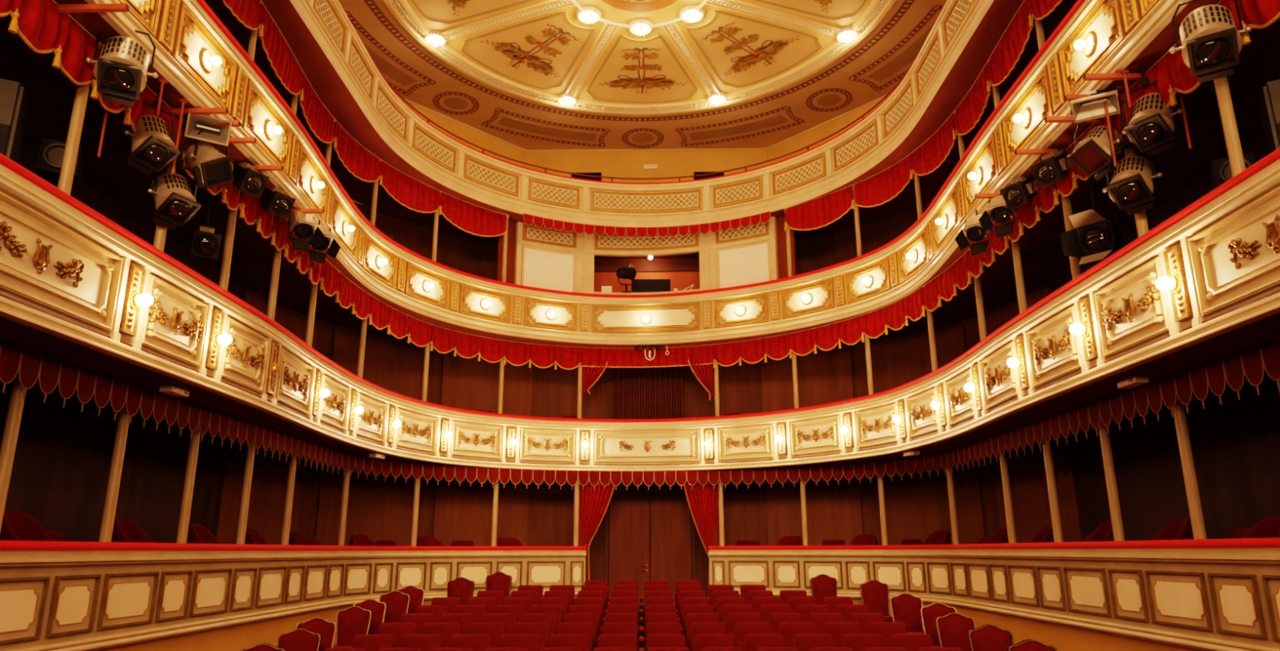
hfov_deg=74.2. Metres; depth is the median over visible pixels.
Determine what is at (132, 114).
valance
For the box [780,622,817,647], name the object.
seat
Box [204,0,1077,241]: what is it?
balcony
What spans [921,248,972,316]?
valance
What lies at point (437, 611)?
seat
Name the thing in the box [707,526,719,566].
wall
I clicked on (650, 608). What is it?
seat
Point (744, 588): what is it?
seat
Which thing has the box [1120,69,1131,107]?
rod
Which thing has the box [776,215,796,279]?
wall
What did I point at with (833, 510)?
wall panel
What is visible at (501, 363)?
column
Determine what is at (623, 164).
wall
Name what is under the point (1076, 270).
column
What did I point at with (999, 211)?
spotlight
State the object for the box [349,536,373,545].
chair
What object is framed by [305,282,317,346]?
column
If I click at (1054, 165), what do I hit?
spotlight
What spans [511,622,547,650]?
seat
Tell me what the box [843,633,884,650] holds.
seat
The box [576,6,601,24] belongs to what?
ceiling lamp
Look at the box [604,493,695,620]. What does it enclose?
door
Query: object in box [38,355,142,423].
pelmet
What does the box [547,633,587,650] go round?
seat
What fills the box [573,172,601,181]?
hatch
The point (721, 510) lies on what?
column
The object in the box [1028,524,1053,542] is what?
armchair
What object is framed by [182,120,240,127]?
bracket
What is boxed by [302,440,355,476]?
pelmet
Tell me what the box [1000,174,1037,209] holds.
spotlight
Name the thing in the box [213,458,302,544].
door
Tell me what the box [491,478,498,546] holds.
column
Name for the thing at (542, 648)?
seat
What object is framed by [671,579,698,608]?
seat
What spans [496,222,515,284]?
wall
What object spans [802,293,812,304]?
round lamp
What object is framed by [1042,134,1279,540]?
wall
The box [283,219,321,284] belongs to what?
valance
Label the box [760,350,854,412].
wall panel
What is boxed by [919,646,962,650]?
seat
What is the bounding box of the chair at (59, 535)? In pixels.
[47,530,66,541]
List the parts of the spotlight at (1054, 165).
frame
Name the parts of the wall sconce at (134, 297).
bulb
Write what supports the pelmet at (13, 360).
hanging from the balcony at (64, 264)
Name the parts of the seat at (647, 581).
backrest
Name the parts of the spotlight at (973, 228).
barn door, barn door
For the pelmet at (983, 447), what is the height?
0.362 m
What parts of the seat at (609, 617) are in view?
backrest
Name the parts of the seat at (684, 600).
tip seat, backrest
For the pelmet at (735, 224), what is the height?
0.232 m
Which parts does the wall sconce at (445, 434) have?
bulb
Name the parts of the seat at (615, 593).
backrest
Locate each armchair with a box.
[0,510,56,541]
[111,516,154,542]
[186,523,221,543]
[244,527,269,544]
[288,530,310,544]
[349,533,376,545]
[416,535,444,546]
[476,409,494,413]
[496,537,523,546]
[560,415,577,417]
[722,412,741,415]
[775,535,803,545]
[848,533,877,545]
[921,529,951,544]
[985,527,1008,543]
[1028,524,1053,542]
[1084,520,1114,541]
[1151,517,1193,539]
[1242,515,1279,537]
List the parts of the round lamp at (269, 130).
bulb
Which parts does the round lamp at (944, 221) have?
bulb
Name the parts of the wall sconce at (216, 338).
bulb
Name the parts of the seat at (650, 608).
backrest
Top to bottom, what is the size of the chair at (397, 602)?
1.008 m
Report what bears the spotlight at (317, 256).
hanging from the balcony at (1131, 35)
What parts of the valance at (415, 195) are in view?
cord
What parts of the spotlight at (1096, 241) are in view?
barn door, barn door, hanging stem, barn door, barn door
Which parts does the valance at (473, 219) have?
cord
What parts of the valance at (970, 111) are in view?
cord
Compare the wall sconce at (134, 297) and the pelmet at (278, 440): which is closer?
the wall sconce at (134, 297)
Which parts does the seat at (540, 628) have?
tip seat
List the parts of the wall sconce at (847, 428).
bulb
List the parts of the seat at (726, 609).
tip seat, backrest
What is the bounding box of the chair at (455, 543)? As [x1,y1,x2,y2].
[451,540,474,546]
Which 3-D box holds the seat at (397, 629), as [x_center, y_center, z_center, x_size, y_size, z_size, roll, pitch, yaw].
[-3.050,4.069,10.197,0.523,0.900,0.480,0,-15,1]
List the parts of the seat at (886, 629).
tip seat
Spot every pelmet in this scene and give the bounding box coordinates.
[0,342,43,398]
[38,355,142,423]
[139,387,211,440]
[208,409,264,454]
[262,426,305,464]
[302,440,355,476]
[355,454,422,483]
[422,462,499,487]
[498,467,577,488]
[523,211,770,237]
[577,470,719,489]
[719,466,799,488]
[799,461,875,485]
[874,452,941,481]
[939,435,992,474]
[991,422,1035,462]
[1032,404,1089,450]
[1087,380,1162,435]
[1158,346,1264,417]
[1259,339,1279,389]
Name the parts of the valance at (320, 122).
cord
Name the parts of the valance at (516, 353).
cord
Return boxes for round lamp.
[200,48,222,72]
[264,120,282,139]
[310,176,324,193]
[342,221,355,235]
[375,255,386,268]
[422,280,433,292]
[480,298,489,309]
[546,309,555,319]
[640,313,651,324]
[735,305,746,315]
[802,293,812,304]
[862,275,873,287]
[906,249,917,262]
[935,213,948,228]
[968,167,982,184]
[1013,107,1031,128]
[1074,32,1096,56]
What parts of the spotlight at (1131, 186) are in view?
hanging stem, plate, colour frame, knob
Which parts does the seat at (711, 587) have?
tip seat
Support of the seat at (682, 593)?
on the floor
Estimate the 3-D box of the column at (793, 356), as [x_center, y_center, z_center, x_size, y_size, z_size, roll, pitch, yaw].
[3.003,1.333,16.289,0.144,2.435,0.140,0,-15,1]
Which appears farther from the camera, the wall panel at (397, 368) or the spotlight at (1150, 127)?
the wall panel at (397, 368)
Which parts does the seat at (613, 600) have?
backrest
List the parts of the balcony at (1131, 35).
red bracket, panel, red bracket, panel, panel, panel, panel, panel, panel, panel, panel, panel, panel, panel, panel, panel, panel, panel, panel, panel, red bracket, panel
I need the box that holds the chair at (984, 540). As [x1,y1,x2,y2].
[979,537,991,543]
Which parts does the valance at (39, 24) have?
cord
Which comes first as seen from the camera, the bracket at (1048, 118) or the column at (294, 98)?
the bracket at (1048, 118)
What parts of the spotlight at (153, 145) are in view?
knob, colour frame, plate, hanging stem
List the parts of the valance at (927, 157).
cord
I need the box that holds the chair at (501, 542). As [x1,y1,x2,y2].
[497,538,519,546]
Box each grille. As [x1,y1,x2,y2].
[0,123,9,154]
[1277,123,1279,135]
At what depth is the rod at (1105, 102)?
7.75 m
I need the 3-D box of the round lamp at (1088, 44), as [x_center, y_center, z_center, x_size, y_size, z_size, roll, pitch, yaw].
[4.218,-2.676,8.072,0.155,0.217,0.220,0,-15,1]
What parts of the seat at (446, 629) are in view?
tip seat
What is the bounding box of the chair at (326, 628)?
[295,616,337,650]
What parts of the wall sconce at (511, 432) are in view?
bulb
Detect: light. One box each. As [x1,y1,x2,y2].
[159,384,189,396]
[183,113,231,146]
[368,453,385,458]
[616,262,636,292]
[903,449,919,456]
[1070,88,1120,124]
[1116,375,1149,387]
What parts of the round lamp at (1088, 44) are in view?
bulb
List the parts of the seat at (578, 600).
tip seat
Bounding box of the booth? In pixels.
[514,216,778,294]
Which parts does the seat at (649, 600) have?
backrest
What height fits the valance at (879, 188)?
0.629 m
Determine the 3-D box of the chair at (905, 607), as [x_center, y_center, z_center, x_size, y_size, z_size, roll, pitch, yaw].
[3.881,4.388,12.174,0.472,1.029,0.562,-3,-15,10]
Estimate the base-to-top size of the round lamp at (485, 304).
0.217 m
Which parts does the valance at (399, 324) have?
cord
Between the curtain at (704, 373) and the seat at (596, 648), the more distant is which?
the curtain at (704, 373)
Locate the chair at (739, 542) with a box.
[736,540,759,545]
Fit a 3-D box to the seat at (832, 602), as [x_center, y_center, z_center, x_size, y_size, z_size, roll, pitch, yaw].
[3.004,4.566,12.748,0.523,0.900,0.480,0,-15,1]
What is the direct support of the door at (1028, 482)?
attached to the wall at (740, 389)
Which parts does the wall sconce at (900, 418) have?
bulb, gilt frame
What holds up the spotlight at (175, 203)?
hanging from the balcony at (1131, 35)
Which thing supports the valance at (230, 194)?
hanging from the balcony at (1131, 35)
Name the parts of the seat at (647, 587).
backrest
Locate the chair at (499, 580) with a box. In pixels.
[485,571,511,597]
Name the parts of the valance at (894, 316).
cord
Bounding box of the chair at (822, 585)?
[809,573,837,604]
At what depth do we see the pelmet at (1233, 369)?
7.06 m
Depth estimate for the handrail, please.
17.25 m
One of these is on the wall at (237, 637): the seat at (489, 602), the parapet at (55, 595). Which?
the parapet at (55, 595)
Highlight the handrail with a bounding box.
[339,2,918,182]
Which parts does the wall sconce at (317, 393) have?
gilt frame, bulb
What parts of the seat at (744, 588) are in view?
backrest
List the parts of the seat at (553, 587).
tip seat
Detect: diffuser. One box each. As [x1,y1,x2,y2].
[173,386,188,395]
[1117,377,1134,386]
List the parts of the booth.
post, lamp shade, lattice panel, lattice panel, sill, lattice panel, lamp shade, post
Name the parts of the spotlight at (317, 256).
barn door, barn door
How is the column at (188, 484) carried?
on the floor
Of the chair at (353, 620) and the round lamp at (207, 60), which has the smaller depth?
the round lamp at (207, 60)
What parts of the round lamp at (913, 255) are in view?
bulb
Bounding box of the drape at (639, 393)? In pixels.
[613,365,683,418]
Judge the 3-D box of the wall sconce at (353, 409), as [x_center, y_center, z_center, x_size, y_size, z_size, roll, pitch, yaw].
[-4.203,1.260,12.577,0.195,0.580,0.170,-1,-15,3]
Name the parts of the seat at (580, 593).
tip seat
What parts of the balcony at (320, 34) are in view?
lattice panel, lattice panel, lattice panel, lattice panel, lattice panel, lattice panel, lattice panel, lattice panel, lattice panel, lattice panel, lattice panel, lattice panel, lattice panel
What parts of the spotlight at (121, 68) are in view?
knob, plate, colour frame, knob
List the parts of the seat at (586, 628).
tip seat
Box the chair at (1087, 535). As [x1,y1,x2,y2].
[1083,533,1091,541]
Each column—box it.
[0,373,26,532]
[57,43,100,195]
[98,404,129,542]
[153,119,183,251]
[175,425,200,542]
[218,208,237,290]
[235,440,255,543]
[247,0,262,61]
[266,219,287,320]
[280,453,297,544]
[290,94,297,115]
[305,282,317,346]
[324,118,335,166]
[337,466,350,545]
[356,294,369,377]
[369,159,381,226]
[410,477,420,546]
[421,323,431,401]
[431,191,441,261]
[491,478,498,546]
[497,340,505,413]
[501,214,509,282]
[573,480,579,546]
[577,364,582,417]
[714,361,719,416]
[718,479,724,545]
[783,208,792,276]
[791,351,799,408]
[800,477,808,545]
[852,184,862,257]
[864,334,874,395]
[877,476,888,544]
[911,152,922,219]
[923,284,937,371]
[946,464,959,543]
[953,110,964,159]
[968,248,986,341]
[987,59,1000,108]
[999,449,1017,542]
[1010,240,1027,313]
[1034,19,1045,50]
[1042,437,1063,542]
[1061,195,1081,279]
[1098,418,1125,540]
[1124,142,1148,237]
[1173,395,1207,538]
[1213,76,1245,177]
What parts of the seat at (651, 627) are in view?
backrest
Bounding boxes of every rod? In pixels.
[97,110,108,157]
[155,77,167,115]
[171,97,187,173]
[1102,96,1117,167]
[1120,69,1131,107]
[1178,92,1191,149]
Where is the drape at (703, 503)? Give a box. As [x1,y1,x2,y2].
[684,478,719,554]
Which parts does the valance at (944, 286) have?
cord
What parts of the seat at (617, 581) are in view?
backrest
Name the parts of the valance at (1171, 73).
cord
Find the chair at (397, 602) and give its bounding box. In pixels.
[378,590,410,622]
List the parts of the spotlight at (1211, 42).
knob, plate, colour frame, knob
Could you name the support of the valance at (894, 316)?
hanging from the balcony at (1131, 35)
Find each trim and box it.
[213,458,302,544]
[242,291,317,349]
[399,93,891,151]
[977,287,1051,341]
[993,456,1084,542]
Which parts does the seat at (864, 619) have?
tip seat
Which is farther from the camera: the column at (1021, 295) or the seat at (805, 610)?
the seat at (805, 610)
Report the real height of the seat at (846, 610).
0.900 m
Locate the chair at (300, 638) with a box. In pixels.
[276,627,321,650]
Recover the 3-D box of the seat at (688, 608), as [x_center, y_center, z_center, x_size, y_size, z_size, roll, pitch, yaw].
[0.802,4.407,11.898,0.523,0.900,0.480,0,-15,1]
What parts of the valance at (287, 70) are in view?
cord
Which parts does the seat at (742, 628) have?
tip seat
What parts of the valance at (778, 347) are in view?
cord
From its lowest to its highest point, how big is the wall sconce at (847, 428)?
0.580 m
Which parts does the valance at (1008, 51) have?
cord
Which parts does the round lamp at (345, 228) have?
bulb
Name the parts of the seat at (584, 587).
backrest, tip seat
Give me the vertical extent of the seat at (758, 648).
0.900 m
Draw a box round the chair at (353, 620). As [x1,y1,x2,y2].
[333,604,372,647]
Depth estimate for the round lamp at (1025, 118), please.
9.43 m
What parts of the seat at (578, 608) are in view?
backrest, tip seat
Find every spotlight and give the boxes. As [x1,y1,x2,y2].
[84,30,158,106]
[124,89,180,175]
[147,114,201,230]
[184,128,234,188]
[187,193,222,259]
[232,159,269,198]
[259,186,295,218]
[287,210,324,253]
[304,219,340,264]
[955,209,991,255]
[978,191,1017,237]
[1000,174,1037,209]
[1029,146,1071,188]
[1059,176,1124,264]
[1066,116,1121,180]
[1102,91,1162,215]
[1121,66,1182,156]
[1168,0,1252,83]
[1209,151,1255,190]
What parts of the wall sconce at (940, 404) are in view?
bulb, gilt frame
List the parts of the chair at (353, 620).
seat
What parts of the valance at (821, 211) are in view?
cord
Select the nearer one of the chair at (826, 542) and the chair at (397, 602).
the chair at (397, 602)
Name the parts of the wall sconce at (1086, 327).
bulb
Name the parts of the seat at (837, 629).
tip seat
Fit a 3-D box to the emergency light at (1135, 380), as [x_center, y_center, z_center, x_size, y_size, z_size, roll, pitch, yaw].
[4.521,0.520,7.778,0.129,0.060,0.300,0,-15,1]
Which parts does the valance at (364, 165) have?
cord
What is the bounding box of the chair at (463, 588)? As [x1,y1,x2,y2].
[447,577,474,604]
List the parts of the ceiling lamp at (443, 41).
bulb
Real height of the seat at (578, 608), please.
0.900 m
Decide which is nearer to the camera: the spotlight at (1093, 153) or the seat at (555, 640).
the spotlight at (1093, 153)
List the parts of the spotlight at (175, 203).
knob, colour frame, plate, hanging stem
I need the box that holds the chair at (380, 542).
[375,539,395,546]
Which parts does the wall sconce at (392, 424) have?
gilt frame, bulb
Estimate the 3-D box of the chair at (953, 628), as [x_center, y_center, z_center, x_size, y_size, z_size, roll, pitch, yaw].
[3.876,4.000,10.207,0.472,1.008,0.562,-3,-15,10]
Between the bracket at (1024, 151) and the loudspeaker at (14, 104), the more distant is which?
the bracket at (1024, 151)
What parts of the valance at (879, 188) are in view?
cord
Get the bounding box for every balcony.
[0,0,1279,352]
[0,147,1279,471]
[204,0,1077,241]
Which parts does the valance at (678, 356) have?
cord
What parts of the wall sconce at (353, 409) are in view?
gilt frame, bulb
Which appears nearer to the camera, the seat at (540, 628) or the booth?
the seat at (540, 628)
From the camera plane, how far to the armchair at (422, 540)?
15.63 m
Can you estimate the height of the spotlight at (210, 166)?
0.696 m
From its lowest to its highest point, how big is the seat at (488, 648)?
0.900 m
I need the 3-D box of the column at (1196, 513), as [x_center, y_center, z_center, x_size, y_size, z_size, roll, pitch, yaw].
[4.934,1.579,7.535,0.156,2.235,0.152,0,-15,1]
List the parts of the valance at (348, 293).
cord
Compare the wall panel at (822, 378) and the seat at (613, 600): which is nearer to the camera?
the seat at (613, 600)
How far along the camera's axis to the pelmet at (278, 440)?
11.17 m
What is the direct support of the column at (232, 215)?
on the balcony at (64, 264)
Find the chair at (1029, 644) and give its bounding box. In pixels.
[1006,638,1057,650]
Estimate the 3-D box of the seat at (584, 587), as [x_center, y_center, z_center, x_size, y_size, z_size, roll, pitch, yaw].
[-0.843,4.884,14.390,0.523,0.900,0.480,0,-15,1]
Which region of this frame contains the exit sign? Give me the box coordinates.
[644,164,657,168]
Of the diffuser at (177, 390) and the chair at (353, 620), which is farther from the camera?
the chair at (353, 620)
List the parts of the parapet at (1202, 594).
panel, panel, panel, panel, panel, panel, panel, panel, panel, panel, panel, panel, panel, panel, panel, panel, panel, panel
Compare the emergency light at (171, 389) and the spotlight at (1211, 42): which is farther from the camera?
the emergency light at (171, 389)
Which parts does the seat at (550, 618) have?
backrest, tip seat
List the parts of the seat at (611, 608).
backrest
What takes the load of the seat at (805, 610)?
on the floor
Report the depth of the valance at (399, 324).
14.90 m
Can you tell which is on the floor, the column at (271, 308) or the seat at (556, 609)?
the seat at (556, 609)
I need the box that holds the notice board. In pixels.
[601,285,612,292]
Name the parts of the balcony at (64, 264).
panel, panel, panel, panel, panel, panel, panel, panel, panel, panel, panel, panel, panel, panel, panel, panel, panel, panel, panel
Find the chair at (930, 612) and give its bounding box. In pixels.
[920,601,956,646]
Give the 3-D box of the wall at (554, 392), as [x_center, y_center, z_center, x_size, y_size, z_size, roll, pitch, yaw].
[-3.700,2.109,16.595,8.652,8.860,1.937,12,-19,-38]
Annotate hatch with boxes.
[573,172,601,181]
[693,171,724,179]
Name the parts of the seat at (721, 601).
tip seat, backrest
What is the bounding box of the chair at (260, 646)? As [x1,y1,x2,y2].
[240,642,286,650]
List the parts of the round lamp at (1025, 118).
bulb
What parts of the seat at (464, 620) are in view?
tip seat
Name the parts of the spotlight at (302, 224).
barn door, barn door, barn door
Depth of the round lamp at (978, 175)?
10.87 m
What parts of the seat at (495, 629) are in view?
tip seat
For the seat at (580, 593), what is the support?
on the floor
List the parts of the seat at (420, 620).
tip seat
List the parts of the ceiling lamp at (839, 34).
bulb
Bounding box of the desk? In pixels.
[627,279,673,292]
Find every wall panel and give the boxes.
[314,473,413,546]
[330,330,422,399]
[432,480,528,546]
[440,352,533,416]
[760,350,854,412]
[765,480,863,545]
[871,325,967,393]
[883,470,986,544]
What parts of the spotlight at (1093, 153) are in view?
colour frame, knob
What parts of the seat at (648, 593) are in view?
backrest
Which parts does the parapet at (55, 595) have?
panel, panel, panel, panel, panel, panel, panel, panel, panel, panel, panel, panel, panel, panel, panel, panel, panel, panel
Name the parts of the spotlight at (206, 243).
frame, hanging stem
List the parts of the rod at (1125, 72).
rod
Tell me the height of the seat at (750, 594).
0.900 m
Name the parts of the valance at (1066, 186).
cord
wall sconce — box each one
[118,263,153,336]
[204,308,231,369]
[266,342,279,395]
[311,369,329,415]
[347,390,363,430]
[386,405,400,442]
[439,418,451,452]
[506,426,515,457]
[580,431,589,460]
[704,428,714,458]
[775,422,786,454]
[840,413,853,447]
[892,400,906,437]
[930,383,946,426]
[964,364,982,410]
[1006,335,1029,389]
[1069,297,1097,360]
[1155,244,1193,321]
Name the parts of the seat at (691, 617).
tip seat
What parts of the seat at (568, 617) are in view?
tip seat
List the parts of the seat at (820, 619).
tip seat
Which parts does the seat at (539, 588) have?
backrest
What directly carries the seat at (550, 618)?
on the floor
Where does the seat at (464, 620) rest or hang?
on the floor
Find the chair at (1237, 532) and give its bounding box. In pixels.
[1231,527,1251,537]
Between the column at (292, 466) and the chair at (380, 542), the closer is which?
the column at (292, 466)
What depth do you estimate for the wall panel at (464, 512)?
17.24 m
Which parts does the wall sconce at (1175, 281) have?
bulb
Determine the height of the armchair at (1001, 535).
1.041 m
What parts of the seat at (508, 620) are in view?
tip seat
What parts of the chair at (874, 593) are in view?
seat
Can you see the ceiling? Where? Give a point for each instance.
(501, 71)
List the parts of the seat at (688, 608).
tip seat, backrest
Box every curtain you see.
[578,479,614,580]
[582,360,607,394]
[684,478,719,585]
[688,358,715,399]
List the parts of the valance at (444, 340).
cord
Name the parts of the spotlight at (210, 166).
knob, colour frame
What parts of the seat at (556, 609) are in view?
backrest, tip seat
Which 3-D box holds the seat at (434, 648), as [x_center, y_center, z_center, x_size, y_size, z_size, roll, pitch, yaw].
[-1.954,3.668,8.323,0.523,0.900,0.480,0,-15,1]
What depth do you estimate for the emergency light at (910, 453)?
13.40 m
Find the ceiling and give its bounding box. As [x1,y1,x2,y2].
[338,0,946,149]
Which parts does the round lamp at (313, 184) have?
bulb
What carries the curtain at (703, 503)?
hanging from the balcony at (64, 264)
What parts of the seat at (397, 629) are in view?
tip seat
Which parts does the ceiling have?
compartment chain, medallion chain, panel, spoke moulding, panel, compartment chain, spoke moulding, ring moulding, moulding, panel, medallion chain, spoke moulding, compartment chain, panel, spoke moulding, panel, medallion chain, compartment chain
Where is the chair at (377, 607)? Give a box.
[353,598,386,634]
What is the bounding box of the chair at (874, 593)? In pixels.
[859,579,893,621]
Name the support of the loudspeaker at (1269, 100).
on the balcony at (64, 264)
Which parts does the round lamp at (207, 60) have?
bulb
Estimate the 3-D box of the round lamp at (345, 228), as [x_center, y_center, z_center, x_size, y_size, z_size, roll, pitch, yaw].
[-4.334,-1.446,12.633,0.155,0.217,0.220,1,-15,-3]
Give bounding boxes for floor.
[636,620,645,650]
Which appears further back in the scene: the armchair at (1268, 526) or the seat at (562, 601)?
the seat at (562, 601)
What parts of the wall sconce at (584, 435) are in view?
bulb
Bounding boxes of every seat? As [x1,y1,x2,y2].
[324,647,366,650]
[351,634,392,650]
[377,622,415,647]
[377,647,420,650]
[400,613,433,634]
[400,634,441,650]
[416,604,447,622]
[422,622,459,647]
[431,596,460,613]
[431,647,473,650]
[440,613,474,634]
[449,634,489,650]
[453,604,485,622]
[466,596,495,613]
[466,622,503,647]
[476,590,503,604]
[481,613,515,634]
[485,647,527,650]
[492,604,523,622]
[498,633,538,650]
[502,596,531,619]
[510,590,537,608]
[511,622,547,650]
[517,584,542,604]
[522,613,555,647]
[530,604,561,633]
[537,596,566,622]
[539,647,581,650]
[543,590,570,613]
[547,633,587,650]
[549,584,574,604]
[556,622,592,650]
[563,613,596,650]
[568,604,599,647]
[573,596,602,635]
[577,590,604,624]
[581,584,606,617]
[584,579,608,608]
[593,647,635,650]
[596,613,637,647]
[597,633,636,650]
[600,604,637,648]
[601,622,636,637]
[602,596,637,622]
[604,590,638,615]
[607,584,638,613]
[608,579,638,613]
[639,604,675,637]
[639,613,678,650]
[639,622,681,650]
[640,579,668,602]
[640,584,670,608]
[640,590,671,628]
[640,596,673,626]
[646,633,685,650]
[648,647,689,650]
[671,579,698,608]
[673,584,702,617]
[675,590,705,625]
[678,596,709,635]
[681,604,714,647]
[686,613,719,650]
[690,622,726,650]
[695,633,735,650]
[702,647,743,650]
[708,584,733,604]
[712,590,739,613]
[716,596,745,622]
[721,604,752,633]
[727,612,760,647]
[735,622,771,650]
[740,584,765,604]
[744,633,785,650]
[746,590,773,607]
[751,596,781,616]
[755,647,798,650]
[760,604,791,622]
[768,612,802,633]
[779,589,807,604]
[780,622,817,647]
[787,596,817,612]
[794,633,834,650]
[798,604,830,622]
[809,612,843,633]
[810,646,853,650]
[823,596,853,612]
[824,622,862,647]
[836,604,868,622]
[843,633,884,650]
[850,612,884,633]
[864,646,907,650]
[869,621,906,646]
[892,633,933,650]
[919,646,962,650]
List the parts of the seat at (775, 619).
tip seat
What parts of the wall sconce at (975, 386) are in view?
bulb, gilt frame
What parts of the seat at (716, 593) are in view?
tip seat, backrest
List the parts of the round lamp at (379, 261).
bulb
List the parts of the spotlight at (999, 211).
barn door, barn door, barn door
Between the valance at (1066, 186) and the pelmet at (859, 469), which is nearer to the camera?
the valance at (1066, 186)
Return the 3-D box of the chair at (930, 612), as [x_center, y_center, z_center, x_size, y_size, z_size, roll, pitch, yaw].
[3.960,4.176,11.090,0.472,1.035,0.562,-4,-15,15]
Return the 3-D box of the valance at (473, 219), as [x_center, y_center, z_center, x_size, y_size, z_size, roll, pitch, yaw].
[-3.286,-2.114,16.715,0.145,0.627,1.657,-13,-20,40]
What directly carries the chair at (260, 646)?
on the floor
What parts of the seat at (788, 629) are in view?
tip seat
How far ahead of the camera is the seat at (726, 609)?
12.13 m
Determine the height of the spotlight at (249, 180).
0.440 m
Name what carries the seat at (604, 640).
on the floor
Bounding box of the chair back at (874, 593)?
[861,580,888,615]
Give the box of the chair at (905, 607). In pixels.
[889,591,924,633]
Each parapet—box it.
[0,540,586,650]
[708,537,1279,650]
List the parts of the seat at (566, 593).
backrest, tip seat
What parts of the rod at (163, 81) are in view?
rod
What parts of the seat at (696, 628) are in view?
tip seat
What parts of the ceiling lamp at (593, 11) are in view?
bulb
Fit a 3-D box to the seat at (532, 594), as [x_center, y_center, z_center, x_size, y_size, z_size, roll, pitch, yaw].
[-1.944,4.732,13.586,0.523,0.900,0.480,0,-15,1]
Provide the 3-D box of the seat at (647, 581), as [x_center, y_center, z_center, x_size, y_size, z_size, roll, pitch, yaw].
[0.258,5.037,15.184,0.523,0.900,0.480,0,-15,1]
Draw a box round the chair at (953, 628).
[935,611,975,650]
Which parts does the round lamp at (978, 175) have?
bulb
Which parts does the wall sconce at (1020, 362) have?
bulb, gilt frame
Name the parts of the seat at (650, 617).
backrest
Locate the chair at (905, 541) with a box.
[901,538,921,544]
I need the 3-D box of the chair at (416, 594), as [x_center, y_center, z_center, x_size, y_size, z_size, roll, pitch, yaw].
[-3.709,4.681,13.541,0.472,0.999,0.562,3,-15,-13]
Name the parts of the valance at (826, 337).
cord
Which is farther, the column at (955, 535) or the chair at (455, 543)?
the chair at (455, 543)
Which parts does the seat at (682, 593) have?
tip seat, backrest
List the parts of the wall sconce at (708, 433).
bulb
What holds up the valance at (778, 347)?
hanging from the balcony at (1131, 35)
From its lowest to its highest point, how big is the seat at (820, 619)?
0.900 m
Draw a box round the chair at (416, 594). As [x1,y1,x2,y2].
[395,584,424,613]
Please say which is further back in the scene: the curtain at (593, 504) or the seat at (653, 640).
the curtain at (593, 504)
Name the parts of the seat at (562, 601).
backrest, tip seat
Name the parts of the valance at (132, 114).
cord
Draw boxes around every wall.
[0,139,252,542]
[99,595,577,650]
[231,202,647,601]
[351,98,526,218]
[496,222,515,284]
[525,150,766,182]
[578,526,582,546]
[647,202,1065,597]
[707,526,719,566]
[739,595,1199,650]
[765,96,933,215]
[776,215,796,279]
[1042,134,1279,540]
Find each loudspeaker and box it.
[0,78,29,163]
[35,137,84,188]
[1258,79,1279,154]
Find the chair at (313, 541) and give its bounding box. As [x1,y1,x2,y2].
[307,538,320,545]
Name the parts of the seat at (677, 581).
tip seat, backrest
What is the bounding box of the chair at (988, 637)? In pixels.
[967,623,1013,650]
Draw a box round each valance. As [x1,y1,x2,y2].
[0,0,100,85]
[90,43,184,157]
[178,136,240,210]
[222,0,262,31]
[239,191,288,250]
[257,3,302,95]
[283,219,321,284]
[298,70,335,143]
[319,258,370,319]
[333,120,381,182]
[368,294,431,346]
[379,159,439,213]
[430,324,505,362]
[439,191,506,236]
[503,339,581,369]
[580,343,715,367]
[713,333,791,368]
[784,184,853,231]
[789,314,863,358]
[851,153,913,208]
[861,285,925,342]
[910,111,957,179]
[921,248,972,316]
[952,61,991,140]
[967,222,1009,284]
[986,0,1033,92]
[1004,178,1059,248]
[1028,0,1062,27]
[1053,114,1120,204]
[1116,39,1200,153]
[1216,0,1279,45]
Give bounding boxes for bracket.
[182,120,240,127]
[203,137,257,143]
[252,164,283,170]
[290,208,324,213]
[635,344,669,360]
[974,193,999,198]
[1014,148,1067,155]
[1044,115,1103,122]
[1063,93,1126,101]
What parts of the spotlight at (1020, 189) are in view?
frame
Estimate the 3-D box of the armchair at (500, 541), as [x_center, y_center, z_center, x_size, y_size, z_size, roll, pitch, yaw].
[-2.479,4.540,16.153,0.609,0.971,0.561,10,-18,-34]
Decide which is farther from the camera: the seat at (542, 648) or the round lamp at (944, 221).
the round lamp at (944, 221)
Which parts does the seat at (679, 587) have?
tip seat, backrest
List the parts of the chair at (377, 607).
frame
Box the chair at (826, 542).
[822,539,844,545]
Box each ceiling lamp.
[423,31,447,46]
[557,93,577,106]
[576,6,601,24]
[628,19,653,35]
[679,5,704,22]
[706,92,726,105]
[835,26,858,43]
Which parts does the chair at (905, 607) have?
seat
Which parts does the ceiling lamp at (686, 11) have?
bulb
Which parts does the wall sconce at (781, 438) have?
bulb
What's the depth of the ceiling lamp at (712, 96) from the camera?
18.32 m
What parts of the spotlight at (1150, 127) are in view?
hanging stem, plate, colour frame, knob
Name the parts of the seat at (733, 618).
tip seat, backrest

